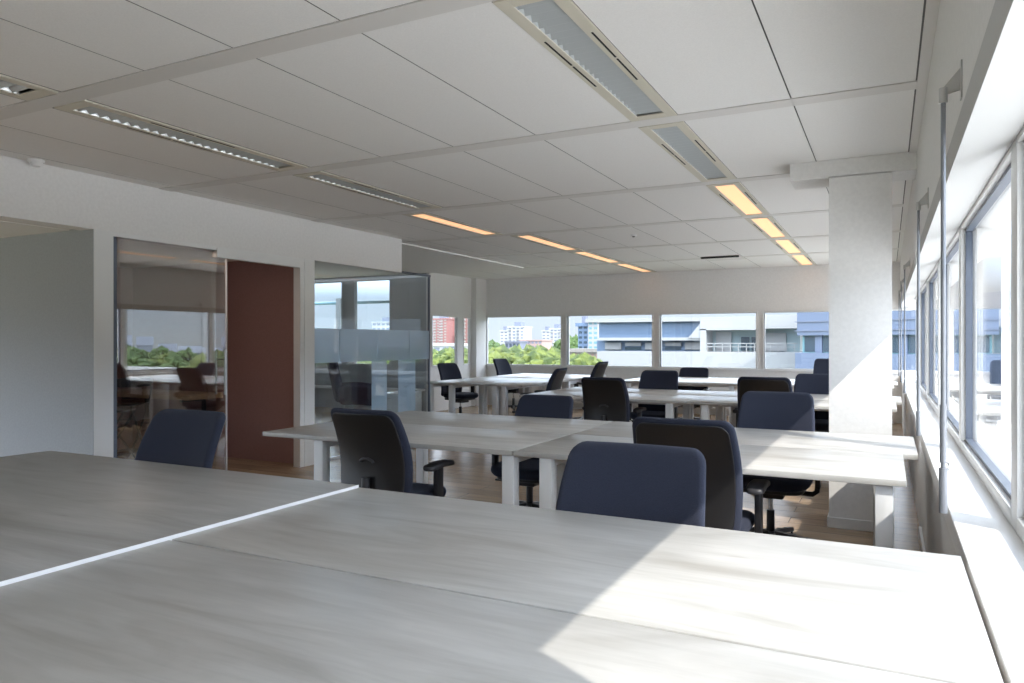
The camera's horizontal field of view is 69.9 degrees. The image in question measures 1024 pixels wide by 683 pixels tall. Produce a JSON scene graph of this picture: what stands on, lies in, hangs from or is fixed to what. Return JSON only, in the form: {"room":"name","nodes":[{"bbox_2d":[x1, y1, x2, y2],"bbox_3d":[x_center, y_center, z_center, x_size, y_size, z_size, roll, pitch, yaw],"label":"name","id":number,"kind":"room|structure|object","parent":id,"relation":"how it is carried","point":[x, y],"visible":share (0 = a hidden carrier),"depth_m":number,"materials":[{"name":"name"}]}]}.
{"room":"open-plan office","nodes":[
{"label":"open-plan office","id":0,"kind":"room"},
{"bbox_2d":[0,219,71,237],"bbox_3d":[-7.501,-0.929,3.848,5.540,0.091,7.200,0,0,27],"label":"ceiling","id":1,"kind":"structure","parent":0,"point":[7,228],"depth_m":5.79,"materials":[{"name":"white"}]},
{"bbox_2d":[0,229,93,456],"bbox_3d":[-5.767,0.175,7.053,5.699,2.300,0.114,0,0,27],"label":"wall","id":2,"kind":"structure","parent":0,"point":[47,279],"depth_m":5.96,"materials":[{"name":"paint"}]},
{"bbox_2d":[117,239,235,267],"bbox_3d":[-4.036,-0.955,7.535,2.740,0.080,2.245,0,0,27],"label":"ceiling","id":3,"kind":"structure","parent":0,"point":[132,254],"depth_m":7.80,"materials":[{"name":"tile"}]},
{"bbox_2d":[0,155,401,272],"bbox_3d":[-4.041,-1.156,4.349,0.160,0.562,11.250,0,0,27],"label":"wall","id":4,"kind":"structure","parent":0,"point":[47,195],"depth_m":6.32,"materials":[{"name":"paint"}]},
{"bbox_2d":[111,232,303,466],"bbox_3d":[-2.739,0.225,6.816,0.104,2.200,2.170,0,0,27],"label":"door frame","id":5,"kind":"structure","parent":4,"relation":"in","point":[298,272],"depth_m":6.94,"materials":[{"name":"white"}]},
{"bbox_2d":[122,240,300,469],"bbox_3d":[-2.733,0.220,6.853,0.143,2.170,1.980,0,0,27],"label":"door","id":6,"kind":"structure","parent":5,"relation":"attached to","point":[221,253],"depth_m":6.92,"materials":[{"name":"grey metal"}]},
{"bbox_2d":[315,266,430,459],"bbox_3d":[-1.649,0.212,8.924,0.040,2.225,2.315,0,0,27],"label":"glass partition","id":7,"kind":"structure","parent":4,"relation":"in","point":[356,345],"depth_m":9.03,"materials":[{"name":"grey glass"}]},
{"bbox_2d":[117,261,293,463],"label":"glass door","id":8,"kind":"structure","parent":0,"point":[171,319],"depth_m":8.48,"materials":[{"name":"glass"}]},
{"bbox_2d":[117,388,222,416],"bbox_3d":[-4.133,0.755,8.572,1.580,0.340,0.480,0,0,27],"label":"office desk","id":9,"kind":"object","parent":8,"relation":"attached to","point":[182,396],"depth_m":8.38,"materials":[{"name":"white wood"}]},
{"bbox_2d":[315,273,426,410],"bbox_3d":[-5.071,0.004,11.126,3.820,2.882,7.970,0,0,27],"label":"wall","id":10,"kind":"structure","parent":0,"point":[408,295],"depth_m":14.06,"materials":[{"name":"glass"}]},
{"bbox_2d":[315,275,423,357],"bbox_3d":[-2.044,0.210,10.422,2.050,2.230,0.020,0,0,27],"label":"window","id":11,"kind":"structure","parent":10,"relation":"in","point":[414,276],"depth_m":10.45,"materials":[{"name":"grey metal"}]},
{"bbox_2d":[353,279,390,365],"bbox_3d":[-2.714,-0.375,14.323,0.911,1.680,0.090,0,0,27],"label":"window","id":12,"kind":"structure","parent":10,"relation":"in","point":[354,282],"depth_m":14.48,"materials":[{"name":"white metal"}]},
{"bbox_2d":[426,273,470,411],"bbox_3d":[-1.127,0.004,14.576,0.070,2.882,1.970,0,0,27],"label":"wall","id":13,"kind":"structure","parent":0,"point":[450,295],"depth_m":14.28,"materials":[{"name":"paint"}]},
{"bbox_2d":[432,315,457,366],"bbox_3d":[-1.314,-0.018,14.178,0.060,0.975,0.930,0,0,27],"label":"window","id":14,"kind":"structure","parent":13,"relation":"in","point":[456,317],"depth_m":14.56,"materials":[{"name":"white"}]},
{"bbox_2d":[463,316,470,364],"bbox_3d":[-0.933,-0.018,14.921,0.060,0.975,0.300,0,0,27],"label":"window","id":15,"kind":"structure","parent":13,"relation":"in","point":[469,318],"depth_m":15.02,"materials":[{"name":"white"}]},
{"bbox_2d":[0,0,939,279],"bbox_3d":[-2.515,-1.357,6.846,11.675,0.160,17.087,0,0,27],"label":"ceiling","id":16,"kind":"structure","parent":0,"point":[452,105],"depth_m":4.15,"materials":[{"name":"grey"}]},
{"bbox_2d":[0,74,57,100],"bbox_3d":[-2.868,-1.321,3.118,0.272,0.062,1.700,0,0,27],"label":"ceiling light","id":17,"kind":"object","parent":16,"relation":"attached to","point":[10,86],"visible":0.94,"depth_m":3.78,"materials":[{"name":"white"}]},
{"bbox_2d":[54,100,306,171],"bbox_3d":[-2.028,-1.321,4.755,0.272,0.062,1.700,0,0,27],"label":"ceiling light","id":18,"kind":"object","parent":16,"relation":"attached to","point":[85,108],"visible":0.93,"depth_m":4.58,"materials":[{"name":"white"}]},
{"bbox_2d":[294,171,441,209],"bbox_3d":[-1.189,-1.321,6.392,0.272,0.062,1.700,0,0,27],"label":"ceiling light","id":19,"kind":"object","parent":16,"relation":"attached to","point":[323,177],"visible":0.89,"depth_m":6.27,"materials":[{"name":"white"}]},
{"bbox_2d":[402,212,502,235],"bbox_3d":[-0.611,-1.303,8.164,0.272,0.028,1.700,0,0,27],"label":"recessed light","id":20,"kind":"object","parent":16,"relation":"in","point":[425,216],"visible":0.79,"depth_m":8.07,"materials":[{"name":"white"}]},
{"bbox_2d":[414,214,493,233],"bbox_3d":[-0.612,-1.302,8.162,0.158,0.006,1.555,0,0,27],"label":"diffuser","id":21,"kind":"object","parent":20,"relation":"attached to","point":[434,219],"depth_m":8.08,"materials":[{"name":"white"}]},
{"bbox_2d":[512,234,582,250],"bbox_3d":[0.491,-1.303,9.666,0.272,0.028,1.700,0,0,27],"label":"recessed light","id":22,"kind":"object","parent":16,"relation":"in","point":[530,237],"visible":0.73,"depth_m":9.61,"materials":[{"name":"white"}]},
{"bbox_2d":[520,236,572,249],"bbox_3d":[0.490,-1.302,9.664,0.158,0.006,1.555,0,0,27],"label":"diffuser","id":23,"kind":"object","parent":22,"relation":"attached to","point":[535,239],"depth_m":9.62,"materials":[{"name":"white"}]},
{"bbox_2d":[493,0,676,121],"bbox_3d":[0.434,-1.321,3.492,0.272,0.062,1.700,0,0,27],"label":"ceiling light","id":24,"kind":"object","parent":16,"relation":"attached to","point":[559,26],"visible":0.99,"depth_m":3.30,"materials":[{"name":"beige"}]},
{"bbox_2d":[570,251,623,262],"bbox_3d":[1.331,-1.303,11.304,0.272,0.028,1.700,0,0,27],"label":"recessed light","id":25,"kind":"object","parent":16,"relation":"in","point":[588,254],"visible":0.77,"depth_m":11.26,"materials":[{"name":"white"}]},
{"bbox_2d":[576,252,616,261],"bbox_3d":[1.330,-1.302,11.301,0.158,0.006,1.555,0,0,27],"label":"diffuser","id":26,"kind":"object","parent":25,"relation":"attached to","point":[586,254],"depth_m":11.23,"materials":[{"name":"white"}]},
{"bbox_2d":[613,263,655,272],"bbox_3d":[2.171,-1.303,12.941,0.272,0.028,1.700,0,0,27],"label":"recessed light","id":27,"kind":"object","parent":16,"relation":"in","point":[624,265],"visible":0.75,"depth_m":12.87,"materials":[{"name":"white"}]},
{"bbox_2d":[618,264,650,271],"bbox_3d":[2.170,-1.302,12.939,0.158,0.006,1.555,0,0,27],"label":"diffuser","id":28,"kind":"object","parent":27,"relation":"attached to","point":[628,266],"depth_m":12.96,"materials":[{"name":"white"}]},
{"bbox_2d":[639,121,735,181],"bbox_3d":[1.274,-1.321,5.129,0.272,0.062,1.700,0,0,27],"label":"ceiling light","id":29,"kind":"object","parent":16,"relation":"attached to","point":[677,139],"visible":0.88,"depth_m":4.97,"materials":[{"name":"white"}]},
{"bbox_2d":[701,255,744,260],"bbox_3d":[3.272,-1.282,11.353,0.580,0.030,0.590,0,0,27],"label":"ceiling vent","id":30,"kind":"object","parent":16,"relation":"in","point":[727,257],"visible":1,"depth_m":11.25,"materials":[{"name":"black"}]},
{"bbox_2d":[706,182,769,216],"bbox_3d":[2.114,-1.303,6.766,0.272,0.028,1.700,0,0,27],"label":"recessed light","id":31,"kind":"object","parent":16,"relation":"in","point":[735,194],"visible":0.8,"depth_m":6.66,"materials":[{"name":"beige"}]},
{"bbox_2d":[715,185,760,213],"bbox_3d":[2.112,-1.302,6.764,0.158,0.006,1.555,0,0,27],"label":"diffuser","id":32,"kind":"object","parent":31,"relation":"attached to","point":[734,195],"depth_m":6.66,"materials":[{"name":"white"}]},
{"bbox_2d":[744,216,790,238],"bbox_3d":[2.954,-1.303,8.403,0.272,0.028,1.700,0,0,27],"label":"recessed light","id":33,"kind":"object","parent":16,"relation":"in","point":[769,227],"visible":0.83,"depth_m":8.30,"materials":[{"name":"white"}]},
{"bbox_2d":[752,218,783,236],"bbox_3d":[2.952,-1.302,8.401,0.158,0.006,1.555,0,0,27],"label":"diffuser","id":34,"kind":"object","parent":33,"relation":"attached to","point":[767,226],"depth_m":8.31,"materials":[{"name":"white"}]},
{"bbox_2d":[770,239,804,253],"bbox_3d":[3.793,-1.303,10.040,0.272,0.028,1.700,0,0,27],"label":"recessed light","id":35,"kind":"object","parent":16,"relation":"in","point":[788,246],"visible":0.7,"depth_m":9.96,"materials":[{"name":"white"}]},
{"bbox_2d":[777,240,799,252],"bbox_3d":[3.792,-1.302,10.038,0.158,0.006,1.555,0,0,27],"label":"diffuser","id":36,"kind":"object","parent":35,"relation":"attached to","point":[788,246],"depth_m":10.02,"materials":[{"name":"white"}]},
{"bbox_2d":[788,254,816,265],"bbox_3d":[4.633,-1.303,11.678,0.272,0.028,1.700,0,0,27],"label":"recessed light","id":37,"kind":"object","parent":16,"relation":"in","point":[802,259],"visible":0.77,"depth_m":11.61,"materials":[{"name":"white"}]},
{"bbox_2d":[793,255,810,264],"bbox_3d":[4.632,-1.302,11.675,0.158,0.006,1.555,0,0,27],"label":"diffuser","id":38,"kind":"object","parent":37,"relation":"attached to","point":[799,259],"depth_m":11.61,"materials":[{"name":"white"}]},
{"bbox_2d":[117,405,920,551],"bbox_3d":[-2.515,1.385,6.819,11.700,0.120,17.040,0,0,27],"label":"floor","id":39,"kind":"structure","parent":0,"point":[471,477],"depth_m":6.56,"materials":[{"name":"wood"}]},
{"bbox_2d":[94,229,110,456],"bbox_3d":[-3.274,0.225,5.793,0.126,2.200,0.140,0,0,27],"label":"post","id":40,"kind":"object","parent":39,"relation":"on","point":[102,239],"visible":0.53,"depth_m":5.76,"materials":[{"name":"white"}]},
{"bbox_2d":[117,407,135,459],"bbox_3d":[-4.030,0.856,7.372,0.498,0.931,0.402,0,0,-8],"label":"bar stool","id":41,"kind":"object","parent":39,"relation":"on","point":[121,410],"visible":0.18,"depth_m":7.53,"materials":[{"name":"black metal"}]},
{"bbox_2d":[117,377,152,457],"bbox_3d":[-4.255,0.856,8.027,0.498,0.931,0.402,0,0,34],"label":"bar stool","id":42,"kind":"object","parent":39,"relation":"on","point":[142,381],"visible":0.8,"depth_m":7.99,"materials":[{"name":"black metal"}]},
{"bbox_2d":[0,450,358,586],"bbox_3d":[-1.818,0.926,2.304,1.878,0.798,1.840,0,0,27],"label":"office desk","id":43,"kind":"object","parent":39,"relation":"on","point":[59,510],"visible":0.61,"depth_m":2.41,"materials":[{"name":"white"}]},
{"bbox_2d":[135,409,225,468],"bbox_3d":[-1.635,0.825,3.196,0.649,1.000,0.668,0,0,33],"label":"office chair","id":44,"kind":"object","parent":39,"relation":"on","point":[185,437],"visible":0.12,"depth_m":3.41,"materials":[{"name":"blue fabric"}]},
{"bbox_2d":[304,259,314,466],"bbox_3d":[-2.207,0.225,7.850,0.106,2.200,0.155,0,0,27],"label":"post","id":45,"kind":"object","parent":39,"relation":"on","point":[309,265],"visible":0.65,"depth_m":7.82,"materials":[{"name":"white"}]},
{"bbox_2d":[327,362,371,407],"bbox_3d":[-2.707,0.782,12.439,0.879,1.094,0.800,0,0,-11],"label":"chair","id":46,"kind":"object","parent":39,"relation":"on","point":[346,393],"visible":0.8,"depth_m":12.07,"materials":[{"name":"fabric"}]},
{"bbox_2d":[331,408,454,496],"bbox_3d":[-0.697,0.848,4.282,0.649,0.955,0.668,0,0,33],"label":"office chair","id":47,"kind":"object","parent":39,"relation":"on","point":[374,446],"visible":0.53,"depth_m":4.03,"materials":[{"name":"black plastic"}]},
{"bbox_2d":[387,391,420,412],"bbox_3d":[-1.704,1.045,11.029,0.400,0.559,0.590,0,0,27],"label":"drawer pedestal","id":48,"kind":"object","parent":39,"relation":"on","point":[392,397],"visible":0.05,"depth_m":10.77,"materials":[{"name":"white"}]},
{"bbox_2d":[263,422,569,505],"bbox_3d":[-0.612,0.950,4.621,1.789,0.750,0.801,0,0,27],"label":"office desk","id":49,"kind":"object","parent":39,"relation":"on","point":[448,438],"visible":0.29,"depth_m":4.44,"materials":[{"name":"white"}]},
{"bbox_2d":[437,363,477,412],"bbox_3d":[-0.866,0.843,12.077,0.668,0.965,0.649,0,0,44],"label":"office chair","id":50,"kind":"object","parent":39,"relation":"on","point":[447,371],"visible":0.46,"depth_m":12.07,"materials":[{"name":"fabric"}]},
{"bbox_2d":[424,377,520,414],"bbox_3d":[-0.541,0.950,10.954,0.794,0.750,1.596,0,0,27],"label":"office desk","id":51,"kind":"object","parent":39,"relation":"on","point":[465,382],"visible":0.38,"depth_m":10.54,"materials":[{"name":"white"}]},
{"bbox_2d":[0,540,946,682],"bbox_3d":[-0.266,0.930,1.195,1.888,0.790,0.790,0,0,27],"label":"office desk","id":52,"kind":"object","parent":39,"relation":"on","point":[169,611],"visible":1,"depth_m":1.33,"materials":[{"name":"white"}]},
{"bbox_2d":[396,411,613,483],"bbox_3d":[-0.242,0.950,5.342,1.789,0.750,0.801,0,0,27],"label":"office desk","id":53,"kind":"object","parent":39,"relation":"on","point":[520,423],"visible":0.29,"depth_m":5.27,"materials":[{"name":"white"}]},
{"bbox_2d":[493,358,518,412],"bbox_3d":[0.006,0.825,13.843,0.668,1.000,0.649,0,0,38],"label":"office chair","id":54,"kind":"object","parent":39,"relation":"on","point":[502,366],"visible":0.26,"depth_m":13.87,"materials":[{"name":"fabric"}]},
{"bbox_2d":[470,378,568,415],"bbox_3d":[0.149,0.950,10.544,0.796,0.750,1.596,0,0,27],"label":"office desk","id":55,"kind":"object","parent":39,"relation":"on","point":[504,385],"visible":0.4,"depth_m":9.89,"materials":[{"name":"white"}]},
{"bbox_2d":[484,373,561,414],"bbox_3d":[0.191,0.950,12.380,0.794,0.750,1.591,0,0,27],"label":"office desk","id":56,"kind":"object","parent":39,"relation":"on","point":[522,375],"visible":0.14,"depth_m":12.04,"materials":[{"name":"white"}]},
{"bbox_2d":[491,394,573,507],"bbox_3d":[0.150,0.873,5.484,0.649,0.905,0.668,0,0,33],"label":"office chair","id":57,"kind":"object","parent":39,"relation":"on","point":[529,405],"visible":0.29,"depth_m":5.61,"materials":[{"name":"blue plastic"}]},
{"bbox_2d":[520,368,566,394],"bbox_3d":[0.385,0.838,9.793,0.668,0.975,0.649,0,0,27],"label":"office chair","id":58,"kind":"object","parent":39,"relation":"on","point":[555,381],"visible":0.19,"depth_m":9.56,"materials":[{"name":"fabric"}]},
{"bbox_2d":[525,374,605,392],"bbox_3d":[0.880,0.950,11.970,0.796,0.750,1.591,0,0,27],"label":"office desk","id":59,"kind":"object","parent":39,"relation":"on","point":[573,379],"visible":0.16,"depth_m":11.46,"materials":[{"name":"white"}]},
{"bbox_2d":[172,487,1003,682],"bbox_3d":[0.099,0.930,1.906,1.888,0.790,0.793,0,0,27],"label":"office desk","id":60,"kind":"object","parent":39,"relation":"on","point":[899,611],"visible":0.74,"depth_m":1.70,"materials":[{"name":"white"}]},
{"bbox_2d":[572,361,607,419],"bbox_3d":[1.175,0.820,11.687,0.668,1.010,0.649,0,0,33],"label":"office chair","id":61,"kind":"object","parent":39,"relation":"on","point":[599,369],"visible":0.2,"depth_m":11.45,"materials":[{"name":"fabric"}]},
{"bbox_2d":[519,391,702,418],"bbox_3d":[1.056,0.950,7.823,1.794,0.750,0.801,0,0,27],"label":"office desk","id":62,"kind":"object","parent":39,"relation":"on","point":[670,401],"visible":0.34,"depth_m":7.53,"materials":[{"name":"white"}]},
{"bbox_2d":[581,377,645,421],"bbox_3d":[1.023,0.840,7.547,0.649,0.970,0.668,0,0,33],"label":"office chair","id":63,"kind":"object","parent":39,"relation":"on","point":[604,398],"visible":0.59,"depth_m":7.30,"materials":[{"name":"fabric"}]},
{"bbox_2d":[556,441,705,526],"bbox_3d":[0.285,0.833,2.155,0.649,0.985,0.668,0,0,33],"label":"office chair","id":64,"kind":"object","parent":39,"relation":"on","point":[659,483],"visible":0.14,"depth_m":2.37,"materials":[{"name":"fabric"}]},
{"bbox_2d":[550,387,718,419],"bbox_3d":[1.426,0.950,8.544,1.794,0.750,0.801,0,0,27],"label":"office desk","id":65,"kind":"object","parent":39,"relation":"on","point":[578,389],"visible":0.2,"depth_m":8.43,"materials":[{"name":"white"}]},
{"bbox_2d":[491,379,793,409],"bbox_3d":[2.803,1.022,13.572,7.200,0.606,0.150,0,0,27],"label":"convector","id":66,"kind":"object","parent":39,"relation":"on","point":[532,389],"visible":0.02,"depth_m":14.28,"materials":[{"name":"white"}]},
{"bbox_2d":[630,370,677,421],"bbox_3d":[1.695,0.840,8.748,0.649,0.970,0.668,0,0,33],"label":"office chair","id":67,"kind":"object","parent":39,"relation":"on","point":[649,379],"visible":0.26,"depth_m":8.92,"materials":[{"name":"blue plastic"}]},
{"bbox_2d":[624,378,736,423],"bbox_3d":[2.521,0.950,10.679,1.794,0.750,0.801,0,0,27],"label":"office desk","id":68,"kind":"object","parent":39,"relation":"on","point":[732,385],"visible":0.24,"depth_m":10.33,"materials":[{"name":"white"}]},
{"bbox_2d":[678,367,710,419],"bbox_3d":[2.855,0.875,11.716,0.649,0.900,0.668,0,0,33],"label":"office chair","id":69,"kind":"object","parent":39,"relation":"on","point":[685,371],"visible":0.3,"depth_m":11.91,"materials":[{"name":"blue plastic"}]},
{"bbox_2d":[632,416,769,533],"bbox_3d":[0.875,0.833,3.510,0.649,0.985,0.668,0,0,33],"label":"office chair","id":70,"kind":"object","parent":39,"relation":"on","point":[717,440],"visible":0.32,"depth_m":3.23,"materials":[{"name":"fabric"}]},
{"bbox_2d":[513,434,906,547],"bbox_3d":[1.000,0.950,3.795,1.821,0.750,0.801,0,0,27],"label":"office desk","id":71,"kind":"object","parent":39,"relation":"on","point":[885,471],"visible":0.42,"depth_m":3.48,"materials":[{"name":"white"}]},
{"bbox_2d":[573,421,917,545],"bbox_3d":[1.399,0.950,4.500,1.889,0.750,0.801,0,0,27],"label":"office desk","id":72,"kind":"object","parent":39,"relation":"on","point":[905,445],"visible":0.24,"depth_m":4.30,"materials":[{"name":"white"}]},
{"bbox_2d":[732,376,792,427],"bbox_3d":[2.368,0.820,6.790,0.649,1.010,0.668,0,0,33],"label":"office chair","id":73,"kind":"object","parent":39,"relation":"on","point":[744,384],"visible":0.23,"depth_m":6.52,"materials":[{"name":"black plastic"}]},
{"bbox_2d":[737,391,820,539],"bbox_3d":[1.663,0.833,4.685,0.649,0.985,0.668,0,0,33],"label":"office chair","id":74,"kind":"object","parent":39,"relation":"on","point":[794,411],"visible":0.32,"depth_m":4.83,"materials":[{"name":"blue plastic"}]},
{"bbox_2d":[686,396,896,420],"bbox_3d":[2.658,0.950,7.001,1.796,0.750,0.801,0,0,27],"label":"office desk","id":75,"kind":"object","parent":39,"relation":"on","point":[706,402],"visible":0.26,"depth_m":7.03,"materials":[{"name":"white"}]},
{"bbox_2d":[706,391,901,427],"bbox_3d":[3.050,0.950,7.710,1.846,0.750,0.801,0,0,27],"label":"office desk","id":76,"kind":"object","parent":39,"relation":"on","point":[897,400],"visible":0.21,"depth_m":7.81,"materials":[{"name":"white"}]},
{"bbox_2d":[794,373,828,431],"bbox_3d":[3.278,0.843,7.903,0.649,0.965,0.668,0,0,33],"label":"office chair","id":77,"kind":"object","parent":39,"relation":"on","point":[804,383],"visible":0.18,"depth_m":8.11,"materials":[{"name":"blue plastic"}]},
{"bbox_2d":[813,358,828,373],"bbox_3d":[4.736,0.792,10.920,0.649,1.065,0.668,0,0,33],"label":"office chair","id":78,"kind":"object","parent":39,"relation":"on","point":[821,365],"visible":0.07,"depth_m":11.18,"materials":[{"name":"blue fabric"}]},
{"bbox_2d":[486,262,915,422],"bbox_3d":[2.976,0.004,13.657,8.230,2.882,0.140,0,0,27],"label":"wall","id":79,"kind":"structure","parent":0,"point":[793,287],"depth_m":13.63,"materials":[{"name":"paint"}]},
{"bbox_2d":[471,278,485,405],"bbox_3d":[-0.688,0.014,15.222,0.120,2.622,0.420,0,0,27],"label":"pilaster","id":80,"kind":"object","parent":79,"relation":"attached to","point":[478,286],"visible":0.86,"depth_m":15.09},
{"bbox_2d":[486,315,561,365],"bbox_3d":[0.223,-0.018,15.038,1.790,1.035,0.115,0,0,27],"label":"window","id":81,"kind":"structure","parent":79,"relation":"in","point":[513,315],"depth_m":14.91,"materials":[{"name":"white"}]},
{"bbox_2d":[565,313,653,367],"bbox_3d":[1.878,-0.018,14.189,1.790,1.035,0.115,0,0,27],"label":"window","id":82,"kind":"structure","parent":79,"relation":"in","point":[652,314],"depth_m":14.27,"materials":[{"name":"white"}]},
{"bbox_2d":[486,365,897,373],"bbox_3d":[2.869,0.505,13.617,7.675,0.030,0.030,0,0,27],"label":"windowsill","id":83,"kind":"object","parent":79,"relation":"attached to","point":[486,365],"visible":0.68,"depth_m":13.64,"materials":[{"name":"white"}]},
{"bbox_2d":[658,311,757,368],"bbox_3d":[3.547,-0.018,13.334,1.780,1.035,0.115,0,0,27],"label":"window","id":84,"kind":"structure","parent":79,"relation":"in","point":[756,312],"depth_m":13.27,"materials":[{"name":"white"}]},
{"bbox_2d":[762,310,828,369],"bbox_3d":[5.206,-0.018,12.482,1.790,1.035,0.115,0,0,27],"label":"window","id":85,"kind":"structure","parent":79,"relation":"in","point":[763,312],"depth_m":12.79,"materials":[{"name":"white"}]},
{"bbox_2d":[790,152,916,533],"bbox_3d":[2.471,0.015,5.324,0.812,2.620,0.374,0,0,27],"label":"wall column","id":86,"kind":"structure","parent":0,"point":[860,188],"depth_m":5.15,"materials":[{"name":"white"}]},
{"bbox_2d":[900,0,994,555],"bbox_3d":[2.559,0.064,4.217,0.355,2.762,17.040,0,0,27],"label":"wall","id":87,"kind":"structure","parent":0,"point":[961,26],"depth_m":3.10,"materials":[{"name":"paint"}]},
{"bbox_2d":[903,260,909,392],"bbox_3d":[3.509,-0.142,6.517,0.054,1.205,0.036,0,0,27],"label":"blind crank","id":88,"kind":"object","parent":87,"relation":"attached to","point":[907,264],"visible":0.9,"depth_m":6.52,"materials":[{"name":"silver metal"}]},
{"bbox_2d":[915,293,921,384],"bbox_3d":[5.172,-0.030,9.266,0.095,1.160,1.800,0,0,27],"label":"window","id":89,"kind":"structure","parent":87,"relation":"in","point":[920,293],"depth_m":8.48,"materials":[{"name":"white"}]},
{"bbox_2d":[916,187,928,435],"bbox_3d":[1.999,-0.142,3.571,0.054,1.205,0.036,0,0,27],"label":"blind crank","id":90,"kind":"object","parent":87,"relation":"attached to","point":[924,200],"visible":1,"depth_m":3.57,"materials":[{"name":"silver metal"}]},
{"bbox_2d":[920,280,928,398],"bbox_3d":[4.350,-0.030,7.664,0.095,1.160,1.800,0,0,27],"label":"window","id":91,"kind":"structure","parent":87,"relation":"in","point":[924,387],"depth_m":7.91,"materials":[{"name":"white"}]},
{"bbox_2d":[927,261,940,415],"bbox_3d":[3.529,-0.030,6.063,0.095,1.160,1.800,0,0,27],"label":"window","id":92,"kind":"structure","parent":87,"relation":"in","point":[934,397],"depth_m":6.24,"materials":[{"name":"white"}]},
{"bbox_2d":[939,59,962,513],"bbox_3d":[1.173,-0.142,1.961,0.054,1.205,0.036,0,0,27],"label":"blind crank","id":93,"kind":"object","parent":87,"relation":"attached to","point":[955,84],"visible":1,"depth_m":1.96,"materials":[{"name":"silver metal"}]},
{"bbox_2d":[939,226,964,448],"bbox_3d":[2.707,-0.030,4.461,0.095,1.160,1.800,0,0,27],"label":"window","id":94,"kind":"structure","parent":87,"relation":"in","point":[955,251],"depth_m":4.33,"materials":[{"name":"white"}]},
{"bbox_2d":[900,0,1023,307],"bbox_3d":[2.468,-0.580,4.263,0.150,0.090,17.040,0,0,27],"label":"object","id":95,"kind":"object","parent":87,"relation":"attached to","point":[991,116],"depth_m":1.94,"materials":[{"name":"grey"}]},
{"bbox_2d":[901,375,1023,682],"bbox_3d":[2.605,0.585,4.508,0.170,0.080,16.480,0,0,27],"label":"windowsill","id":96,"kind":"object","parent":87,"relation":"attached to","point":[991,551],"visible":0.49,"depth_m":1.97,"materials":[{"name":"white"}]},
{"bbox_2d":[961,137,1023,531],"bbox_3d":[1.885,-0.030,2.860,0.095,1.160,1.800,0,0,27],"label":"window","id":97,"kind":"structure","parent":87,"relation":"in","point":[993,445],"depth_m":2.68,"materials":[{"name":"white"}]},
{"bbox_2d":[1017,126,1023,543],"bbox_3d":[1.018,-0.030,1.169,0.095,1.160,2.000,0,0,27],"label":"window","id":98,"kind":"structure","parent":87,"relation":"in","point":[1020,138],"depth_m":2.03,"materials":[{"name":"white"}]},
{"label":"outside","id":99,"kind":"structure","parent":0,"visible":0},
{"bbox_3d":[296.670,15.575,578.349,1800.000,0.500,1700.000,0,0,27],"label":"ground","id":100,"kind":"structure","parent":99,"visible":0},
{"bbox_2d":[433,316,454,342],"bbox_3d":[-26.587,2.150,286.643,7.021,26.350,7.621,0,0,27],"label":"tower","id":101,"kind":"structure","parent":100,"relation":"on","point":[443,327],"depth_m":284.18,"materials":[{"name":"concrete"}]},
{"bbox_2d":[433,346,454,364],"bbox_3d":[-7.634,7.954,88.906,8.130,14.742,7.581,0,0,-19],"label":"leafy tree","id":102,"kind":"object","parent":100,"relation":"on","point":[443,355],"visible":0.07,"depth_m":87.86,"materials":[{"name":"green plant"}]},
{"bbox_2d":[488,344,519,363],"bbox_3d":[-0.977,7.755,78.773,7.592,15.140,8.350,0,0,-17],"label":"leafy tree","id":103,"kind":"object","parent":100,"relation":"on","point":[501,351],"visible":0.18,"depth_m":76.97,"materials":[{"name":"green plant"}]},
{"bbox_2d":[507,322,532,340],"bbox_3d":[3.801,2.883,362.288,9.374,24.884,9.974,0,0,27],"label":"apartment tower","id":104,"kind":"structure","parent":100,"relation":"on","point":[519,331],"depth_m":359.20,"materials":[{"name":"grey"}]},
{"bbox_2d":[512,348,559,364],"bbox_3d":[2.432,7.959,76.249,7.925,14.733,7.400,0,0,-15],"label":"leafy tree","id":105,"kind":"object","parent":100,"relation":"on","point":[538,356],"visible":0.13,"depth_m":74.82,"materials":[{"name":"green plant"}]},
{"bbox_2d":[549,324,560,346],"bbox_3d":[21.870,3.532,351.299,6.313,23.587,6.913,0,0,27],"label":"apartment tower","id":106,"kind":"structure","parent":100,"relation":"on","point":[555,333],"depth_m":349.30,"materials":[{"name":"grey"}]},
{"bbox_2d":[560,352,599,364],"bbox_3d":[6.819,8.130,68.622,7.936,14.390,7.215,0,0,40],"label":"leafy tree","id":107,"kind":"object","parent":100,"relation":"on","point":[584,358],"visible":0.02,"depth_m":68.18,"materials":[{"name":"green plant"}]},
{"bbox_2d":[575,316,587,347],"bbox_3d":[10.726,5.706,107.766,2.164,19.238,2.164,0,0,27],"label":"glass tower","id":108,"kind":"structure","parent":100,"relation":"on","point":[582,327],"depth_m":107.10,"materials":[{"name":"blue"}]},
{"bbox_2d":[585,319,598,348],"bbox_3d":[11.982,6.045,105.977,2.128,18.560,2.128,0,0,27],"label":"glass tower","id":109,"kind":"structure","parent":100,"relation":"on","point":[593,326],"depth_m":105.26,"materials":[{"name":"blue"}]},
{"bbox_2d":[597,314,802,368],"bbox_3d":[26.964,6.212,86.195,33.753,18.226,14.000,0,0,27],"label":"office building","id":110,"kind":"structure","parent":100,"relation":"on","point":[730,342],"depth_m":83.76,"materials":[{"name":"grey"}]},
{"bbox_2d":[795,310,915,369],"bbox_3d":[41.116,5.712,61.032,34.068,19.225,25.342,0,0,27],"label":"office wing","id":111,"kind":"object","parent":100,"relation":"on","point":[813,326],"visible":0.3,"depth_m":70.67},
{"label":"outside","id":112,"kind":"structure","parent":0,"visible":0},
{"bbox_2d":[315,298,388,362],"bbox_3d":[-3.773,0.670,16.771,2.845,3.310,0.200,0,0,27],"label":"window frame","id":113,"kind":"structure","parent":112,"point":[337,303],"depth_m":16.75,"materials":[{"name":"white metal"}]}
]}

